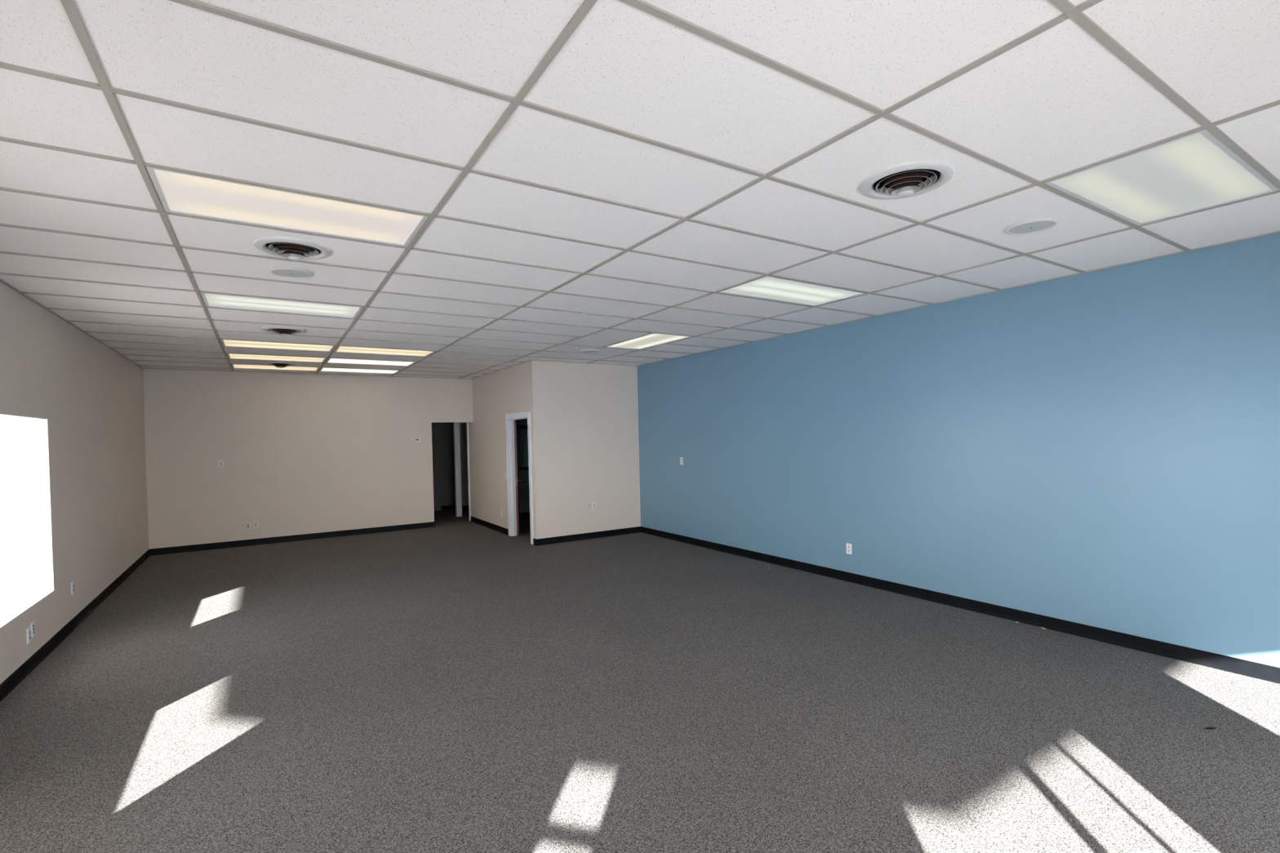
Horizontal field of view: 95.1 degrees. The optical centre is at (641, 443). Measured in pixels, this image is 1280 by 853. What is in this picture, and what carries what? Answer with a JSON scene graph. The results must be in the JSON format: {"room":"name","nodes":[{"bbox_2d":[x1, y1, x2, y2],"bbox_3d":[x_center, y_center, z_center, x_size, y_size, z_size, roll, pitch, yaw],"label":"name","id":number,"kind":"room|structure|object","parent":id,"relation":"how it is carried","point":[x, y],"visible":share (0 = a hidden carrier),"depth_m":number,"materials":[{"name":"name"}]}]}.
{"room":"empty office space","nodes":[
{"label":"empty office space","id":0,"kind":"room"},
{"bbox_2d":[0,281,149,684],"bbox_3d":[-4.516,0.116,4.106,0.110,3.178,11.470,-2,1,-33],"label":"wall","id":1,"kind":"structure","parent":0,"point":[82,401],"depth_m":5.40,"materials":[{"name":"beige paint"}]},
{"bbox_2d":[0,416,35,615],"bbox_3d":[-4.714,0.519,4.296,0.035,1.508,1.365,-2,1,-33],"label":"window","id":2,"kind":"structure","parent":1,"relation":"in","point":[25,422],"depth_m":4.84,"materials":[{"name":"white paint"}]},
{"bbox_2d":[26,626,31,644],"bbox_3d":[-4.575,1.431,4.377,0.012,0.115,0.070,-2,1,-33],"label":"outlet","id":3,"kind":"object","parent":1,"relation":"attached to","point":[28,629],"visible":1,"depth_m":4.36,"materials":[{"name":"white plastic"}]},
{"bbox_2d":[30,621,35,638],"bbox_3d":[-4.624,1.411,4.450,0.010,0.115,0.060,-2,1,-33],"label":"jack plate","id":4,"kind":"object","parent":1,"relation":"attached to","point":[32,624],"visible":1,"depth_m":4.44,"materials":[{"name":"white plastic"}]},
{"bbox_2d":[71,581,74,595],"bbox_3d":[-5.224,1.324,5.381,0.012,0.115,0.070,-2,1,-33],"label":"outlet","id":5,"kind":"object","parent":1,"relation":"attached to","point":[72,582],"visible":1,"depth_m":5.36,"materials":[{"name":"white plastic"}]},
{"bbox_2d":[0,549,150,702],"bbox_3d":[-4.400,1.653,4.116,0.013,0.100,11.360,-2,1,-33],"label":"baseboard","id":6,"kind":"structure","parent":1,"relation":"attached to","point":[22,672],"depth_m":5.03,"materials":[{"name":"black plastic"}]},
{"bbox_2d":[142,353,473,549],"bbox_3d":[-5.445,0.043,10.266,4.989,3.178,0.120,-2,1,-33],"label":"wall","id":7,"kind":"structure","parent":0,"point":[301,454],"depth_m":9.85,"materials":[{"name":"beige paint"}]},
{"bbox_2d":[217,460,223,467],"bbox_3d":[-6.724,0.328,9.367,0.070,0.115,0.009,-2,1,-33],"label":"outlet","id":8,"kind":"object","parent":7,"relation":"attached to","point":[220,462],"visible":1,"depth_m":9.36,"materials":[{"name":"white plastic"}]},
{"bbox_2d":[245,522,250,529],"bbox_3d":[-6.419,1.341,9.556,0.062,0.115,0.023,-2,1,-33],"label":"jack plate","id":9,"kind":"object","parent":7,"relation":"attached to","point":[247,524],"visible":1,"depth_m":9.54,"materials":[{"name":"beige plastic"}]},
{"bbox_2d":[253,520,257,528],"bbox_3d":[-6.336,1.331,9.617,0.070,0.115,0.009,-2,1,-33],"label":"outlet","id":10,"kind":"object","parent":7,"relation":"attached to","point":[255,523],"visible":1,"depth_m":9.62,"materials":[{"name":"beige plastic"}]},
{"bbox_2d":[149,521,434,555],"bbox_3d":[-5.708,1.593,10.019,4.194,0.100,0.013,-2,1,-33],"label":"baseboard","id":11,"kind":"structure","parent":7,"relation":"attached to","point":[184,548],"depth_m":9.83,"materials":[{"name":"black plastic"}]},
{"bbox_2d":[413,438,421,443],"bbox_3d":[-4.200,-0.055,10.976,0.136,0.100,0.030,-2,1,-33],"label":"thermostat","id":12,"kind":"object","parent":7,"relation":"attached to","point":[415,440],"visible":1,"depth_m":10.96,"materials":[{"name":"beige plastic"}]},
{"bbox_2d":[434,422,455,511],"bbox_3d":[-4.340,-0.040,14.066,3.041,3.178,0.100,-2,1,-33],"label":"wall","id":13,"kind":"structure","parent":0,"point":[446,436],"depth_m":13.84,"materials":[{"name":"grey paint"}]},
{"bbox_2d":[431,422,440,506],"bbox_3d":[-5.114,0.495,13.483,0.880,1.959,0.045,-2,1,-33],"label":"door","id":14,"kind":"structure","parent":13,"relation":"in","point":[435,444],"depth_m":13.66,"materials":[{"name":"grey paint"}]},
{"bbox_2d":[459,422,468,506],"bbox_3d":[-3.577,-0.057,14.081,1.741,3.178,0.100,-2,1,-33],"label":"wall","id":15,"kind":"structure","parent":0,"point":[463,424],"depth_m":13.66,"materials":[{"name":"beige paint"}]},
{"bbox_2d":[459,423,462,515],"bbox_3d":[-4.054,0.558,13.108,0.036,1.980,0.909,-2,1,-17],"label":"door","id":16,"kind":"structure","parent":15,"relation":"in","point":[460,424],"depth_m":12.71,"materials":[{"name":"brown wood"}]},
{"bbox_2d":[467,360,542,539],"bbox_3d":[-2.538,-0.025,10.438,0.090,3.178,3.432,-2,1,-33],"label":"wall","id":17,"kind":"structure","parent":0,"point":[513,389],"depth_m":10.37,"materials":[{"name":"beige paint"}]},
{"bbox_2d":[440,504,468,510],"bbox_3d":[-3.609,1.500,12.998,2.831,0.100,2.490,-2,1,-33],"label":"baseboard","id":18,"kind":"structure","parent":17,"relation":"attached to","point":[446,507],"depth_m":13.81,"materials":[{"name":"black plastic"}]},
{"bbox_2d":[466,422,471,520],"bbox_3d":[-3.463,0.568,11.902,0.127,1.990,0.060,-2,1,-33],"label":"trim","id":19,"kind":"structure","parent":17,"relation":"attached to","point":[467,424],"depth_m":11.86,"materials":[{"name":"white paint"}]},
{"bbox_2d":[470,515,536,546],"bbox_3d":[-2.541,1.515,10.426,0.013,0.100,3.412,-2,1,-33],"label":"baseboard","id":20,"kind":"structure","parent":17,"relation":"attached to","point":[486,524],"depth_m":10.71,"materials":[{"name":"black plastic"}]},
{"bbox_2d":[505,411,533,544],"bbox_3d":[-2.095,0.527,9.886,0.316,2.070,1.797,-2,1,-21],"label":"door frame","id":21,"kind":"structure","parent":17,"relation":"in","point":[512,439],"depth_m":9.90,"materials":[{"name":"white paint"}]},
{"bbox_2d":[513,418,529,512],"bbox_3d":[-2.542,-0.052,12.202,1.811,3.178,0.100,-2,1,-33],"label":"wall","id":22,"kind":"structure","parent":0,"point":[524,496],"depth_m":12.21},
{"bbox_2d":[514,425,528,470],"bbox_3d":[-2.315,0.081,12.271,0.720,0.920,0.030,-2,1,-33],"label":"wall mirror","id":23,"kind":"object","parent":22,"relation":"attached to","point":[522,433],"visible":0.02,"depth_m":12.18,"materials":[{"name":"black glass"}]},
{"bbox_2d":[517,428,528,467],"bbox_3d":[-2.320,0.081,12.278,0.600,0.800,0.012,-2,1,-33],"label":"mirror glass","id":24,"kind":"object","parent":23,"relation":"attached to","point":[522,433],"depth_m":12.18,"materials":[{"name":"grey"}]},
{"bbox_2d":[515,482,528,488],"bbox_3d":[-2.187,0.951,12.134,1.240,0.280,0.400,-2,1,-33],"label":"countertop","id":25,"kind":"structure","parent":22,"relation":"attached to","point":[526,484],"depth_m":11.81,"materials":[{"name":"grey ceramic"}]},
{"bbox_2d":[515,511,529,517],"bbox_3d":[-2.477,1.487,12.178,1.811,0.100,0.013,-2,1,-33],"label":"baseboard","id":26,"kind":"structure","parent":22,"relation":"attached to","point":[522,514],"depth_m":12.20,"materials":[{"name":"black plastic"}]},
{"bbox_2d":[537,360,640,538],"bbox_3d":[-0.838,-0.050,9.550,1.811,3.178,0.100,-2,1,-33],"label":"wall","id":27,"kind":"structure","parent":0,"point":[588,412],"depth_m":9.48,"materials":[{"name":"beige paint"}]},
{"bbox_2d":[536,526,640,546],"bbox_3d":[-0.813,1.490,9.500,1.907,0.100,0.013,-2,1,-33],"label":"baseboard","id":28,"kind":"structure","parent":27,"relation":"attached to","point":[544,541],"depth_m":9.46,"materials":[{"name":"black plastic"}]},
{"bbox_2d":[586,502,591,510],"bbox_3d":[-0.852,1.011,9.477,0.070,0.115,0.009,-2,1,-33],"label":"cable plate","id":29,"kind":"object","parent":27,"relation":"attached to","point":[588,504],"visible":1,"depth_m":9.48,"materials":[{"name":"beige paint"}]},
{"bbox_2d":[591,502,595,510],"bbox_3d":[-0.775,1.016,9.525,0.070,0.115,0.011,-2,1,-33],"label":"outlet","id":30,"kind":"object","parent":27,"relation":"attached to","point":[593,504],"visible":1,"depth_m":9.52,"materials":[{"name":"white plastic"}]},
{"bbox_2d":[0,0,1279,378],"bbox_3d":[-1.330,-1.231,5.557,6.890,0.009,12.250,-2,1,-33],"label":"ceiling","id":31,"kind":"structure","parent":0,"point":[584,174],"depth_m":2.42,"materials":[{"name":"tile"}]},
{"bbox_2d":[231,364,319,371],"bbox_3d":[-5.712,-1.244,9.166,1.150,0.114,0.581,-2,1,-33],"label":"ceiling light","id":32,"kind":"object","parent":31,"relation":"attached to","point":[233,366],"visible":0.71,"depth_m":9.23,"materials":[{"name":"white plastic"}]},
{"bbox_2d":[226,353,326,362],"bbox_3d":[-5.053,-1.244,8.140,1.150,0.114,0.581,-2,1,-33],"label":"ceiling light","id":33,"kind":"object","parent":31,"relation":"attached to","point":[230,356],"visible":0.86,"depth_m":8.18,"materials":[{"name":"white plastic"}]},
{"bbox_2d":[220,339,334,351],"bbox_3d":[-4.394,-1.243,7.114,1.150,0.114,0.581,-2,1,-33],"label":"ceiling light","id":34,"kind":"object","parent":31,"relation":"attached to","point":[225,343],"visible":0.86,"depth_m":7.14,"materials":[{"name":"white plastic"}]},
{"bbox_2d":[264,361,296,368],"bbox_3d":[-5.359,-1.263,8.691,0.406,0.286,0.406,-1,1,11],"label":"ceiling vent","id":35,"kind":"object","parent":31,"relation":"in","point":[277,364],"visible":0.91,"depth_m":8.63,"materials":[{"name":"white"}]},
{"bbox_2d":[200,292,363,318],"bbox_3d":[-3.076,-1.242,5.063,1.150,0.114,0.581,-2,1,-33],"label":"ceiling light","id":36,"kind":"object","parent":31,"relation":"attached to","point":[215,300],"visible":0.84,"depth_m":5.06,"materials":[{"name":"white plastic"}]},
{"bbox_2d":[262,325,306,336],"bbox_3d":[-3.722,-1.261,6.106,0.406,0.286,0.406,-1,1,34],"label":"ceiling vent","id":37,"kind":"object","parent":31,"relation":"in","point":[279,330],"visible":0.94,"depth_m":6.05,"materials":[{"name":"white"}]},
{"bbox_2d":[145,166,428,246],"bbox_3d":[-1.758,-1.240,3.011,1.150,0.114,0.581,-2,1,-33],"label":"ceiling light","id":38,"kind":"object","parent":31,"relation":"attached to","point":[180,193],"visible":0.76,"depth_m":2.97,"materials":[{"name":"white plastic"}]},
{"bbox_2d":[270,266,312,278],"bbox_3d":[-2.418,-1.180,4.050,0.254,0.015,0.254,-2,1,-33],"label":"ceiling speaker","id":39,"kind":"object","parent":31,"relation":"attached to","point":[286,272],"visible":1,"depth_m":4.03,"materials":[{"name":"white metal"}]},
{"bbox_2d":[273,269,309,277],"bbox_3d":[-2.418,-1.179,4.050,0.215,0.010,0.215,-2,1,-33],"label":"grille","id":40,"kind":"object","parent":39,"relation":"attached to","point":[282,273],"depth_m":4.04,"materials":[{"name":"grey metal"}]},
{"bbox_2d":[253,236,331,260],"bbox_3d":[-2.111,-1.259,3.552,0.406,0.286,0.406,-2,1,-33],"label":"ceiling vent","id":41,"kind":"object","parent":31,"relation":"in","point":[291,248],"visible":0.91,"depth_m":3.50,"materials":[{"name":"white metal"}]},
{"bbox_2d":[319,367,399,373],"bbox_3d":[-4.713,-1.277,9.808,1.168,0.114,0.581,-2,1,-33],"label":"ceiling light","id":42,"kind":"object","parent":31,"relation":"attached to","point":[335,370],"visible":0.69,"depth_m":9.85,"materials":[{"name":"white plastic"}]},
{"bbox_2d":[325,358,414,366],"bbox_3d":[-4.054,-1.276,8.782,1.168,0.114,0.581,-2,1,-33],"label":"ceiling light","id":43,"kind":"object","parent":31,"relation":"attached to","point":[330,360],"visible":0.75,"depth_m":8.82,"materials":[{"name":"white plastic"}]},
{"bbox_2d":[333,346,435,356],"bbox_3d":[-3.395,-1.275,7.756,1.168,0.114,0.581,-2,1,-33],"label":"ceiling light","id":44,"kind":"object","parent":31,"relation":"attached to","point":[340,348],"visible":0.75,"depth_m":7.79,"materials":[{"name":"white plastic"}]},
{"bbox_2d":[580,349,599,352],"bbox_3d":[-0.717,-1.280,8.096,0.254,0.015,0.254,-2,1,-33],"label":"ceiling speaker","id":45,"kind":"object","parent":31,"relation":"attached to","point":[583,350],"visible":1,"depth_m":8.06,"materials":[{"name":"grey"}]},
{"bbox_2d":[582,350,597,352],"bbox_3d":[-0.717,-1.279,8.096,0.215,0.010,0.215,-2,1,-33],"label":"grille","id":46,"kind":"object","parent":45,"relation":"attached to","point":[583,351],"depth_m":8.09,"materials":[{"name":"grey metal"}]},
{"bbox_2d":[606,333,692,349],"bbox_3d":[0.058,-1.348,7.438,0.581,0.114,1.190,-2,1,-33],"label":"ceiling light","id":47,"kind":"object","parent":31,"relation":"attached to","point":[652,340],"visible":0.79,"depth_m":7.43,"materials":[{"name":"white plastic"}]},
{"bbox_2d":[719,275,866,306],"bbox_3d":[1.284,-1.339,4.965,1.191,0.114,0.581,-2,1,-33],"label":"ceiling light","id":48,"kind":"object","parent":31,"relation":"attached to","point":[767,287],"visible":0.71,"depth_m":4.96,"materials":[{"name":"white plastic"}]},
{"bbox_2d":[860,160,954,199],"bbox_3d":[1.253,-1.323,2.783,0.406,0.286,0.406,-1,1,-11],"label":"ceiling vent","id":49,"kind":"object","parent":31,"relation":"in","point":[910,179],"visible":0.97,"depth_m":2.74,"materials":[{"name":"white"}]},
{"bbox_2d":[1005,217,1057,235],"bbox_3d":[2.294,-1.277,3.452,0.254,0.015,0.254,-2,1,-33],"label":"ceiling speaker","id":50,"kind":"object","parent":31,"relation":"attached to","point":[1039,224],"visible":1,"depth_m":3.43,"materials":[{"name":"grey metal"}]},
{"bbox_2d":[1009,221,1053,233],"bbox_3d":[2.294,-1.277,3.452,0.215,0.010,0.215,-2,1,-33],"label":"grille","id":51,"kind":"object","parent":50,"relation":"attached to","point":[1023,227],"depth_m":3.44,"materials":[{"name":"grey metal"}]},
{"bbox_2d":[1044,129,1279,225],"bbox_3d":[2.602,-1.337,2.914,1.191,0.114,0.581,-2,1,-33],"label":"ceiling light","id":52,"kind":"object","parent":31,"relation":"attached to","point":[1195,171],"visible":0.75,"depth_m":2.87,"materials":[{"name":"white plastic"}]},
{"bbox_2d":[0,509,1279,852],"bbox_3d":[-2.113,1.668,6.922,7.110,0.120,15.610,-2,1,-33],"label":"floor","id":53,"kind":"structure","parent":0,"point":[458,684],"depth_m":3.42,"materials":[{"name":"carpet"}]},
{"bbox_2d":[453,422,462,516],"bbox_3d":[-3.962,0.413,12.597,0.107,2.300,0.100,-2,1,-33],"label":"trim","id":54,"kind":"structure","parent":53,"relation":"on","point":[455,425],"depth_m":12.56,"materials":[{"name":"white paint"}]},
{"bbox_2d":[1204,727,1216,729],"bbox_3d":[3.086,1.544,3.176,0.074,0.006,0.020,-1,1,-4],"label":"scrap","id":55,"kind":"object","parent":53,"relation":"on","point":[1206,728],"visible":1,"depth_m":3.17,"materials":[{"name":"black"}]},
{"bbox_2d":[636,232,1279,667],"bbox_3d":[1.587,-0.074,7.551,0.110,3.178,12.450,-2,1,-33],"label":"wall","id":56,"kind":"structure","parent":0,"point":[1100,448],"depth_m":4.88,"materials":[{"name":"blue paint"}]},
{"bbox_2d":[680,457,683,464],"bbox_3d":[0.606,0.265,8.977,0.018,0.115,0.070,-2,1,-33],"label":"light switch","id":57,"kind":"object","parent":56,"relation":"attached to","point":[681,458],"visible":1,"depth_m":8.97,"materials":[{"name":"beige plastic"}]},
{"bbox_2d":[846,543,852,554],"bbox_3d":[2.275,1.154,6.432,0.009,0.115,0.070,-2,1,-33],"label":"outlet","id":58,"kind":"object","parent":56,"relation":"attached to","point":[849,551],"visible":1,"depth_m":6.43,"materials":[{"name":"white plastic"}]},
{"bbox_2d":[640,526,1279,684],"bbox_3d":[2.458,1.467,6.161,0.013,0.100,9.168,-2,1,-33],"label":"baseboard","id":59,"kind":"structure","parent":56,"relation":"attached to","point":[1228,664],"depth_m":4.92,"materials":[{"name":"black plastic"}]},
{"label":"outside","id":60,"kind":"structure","parent":0,"visible":0},
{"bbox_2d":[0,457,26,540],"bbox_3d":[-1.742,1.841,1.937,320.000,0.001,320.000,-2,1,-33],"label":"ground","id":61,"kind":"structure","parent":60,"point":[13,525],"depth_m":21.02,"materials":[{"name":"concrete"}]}
]}

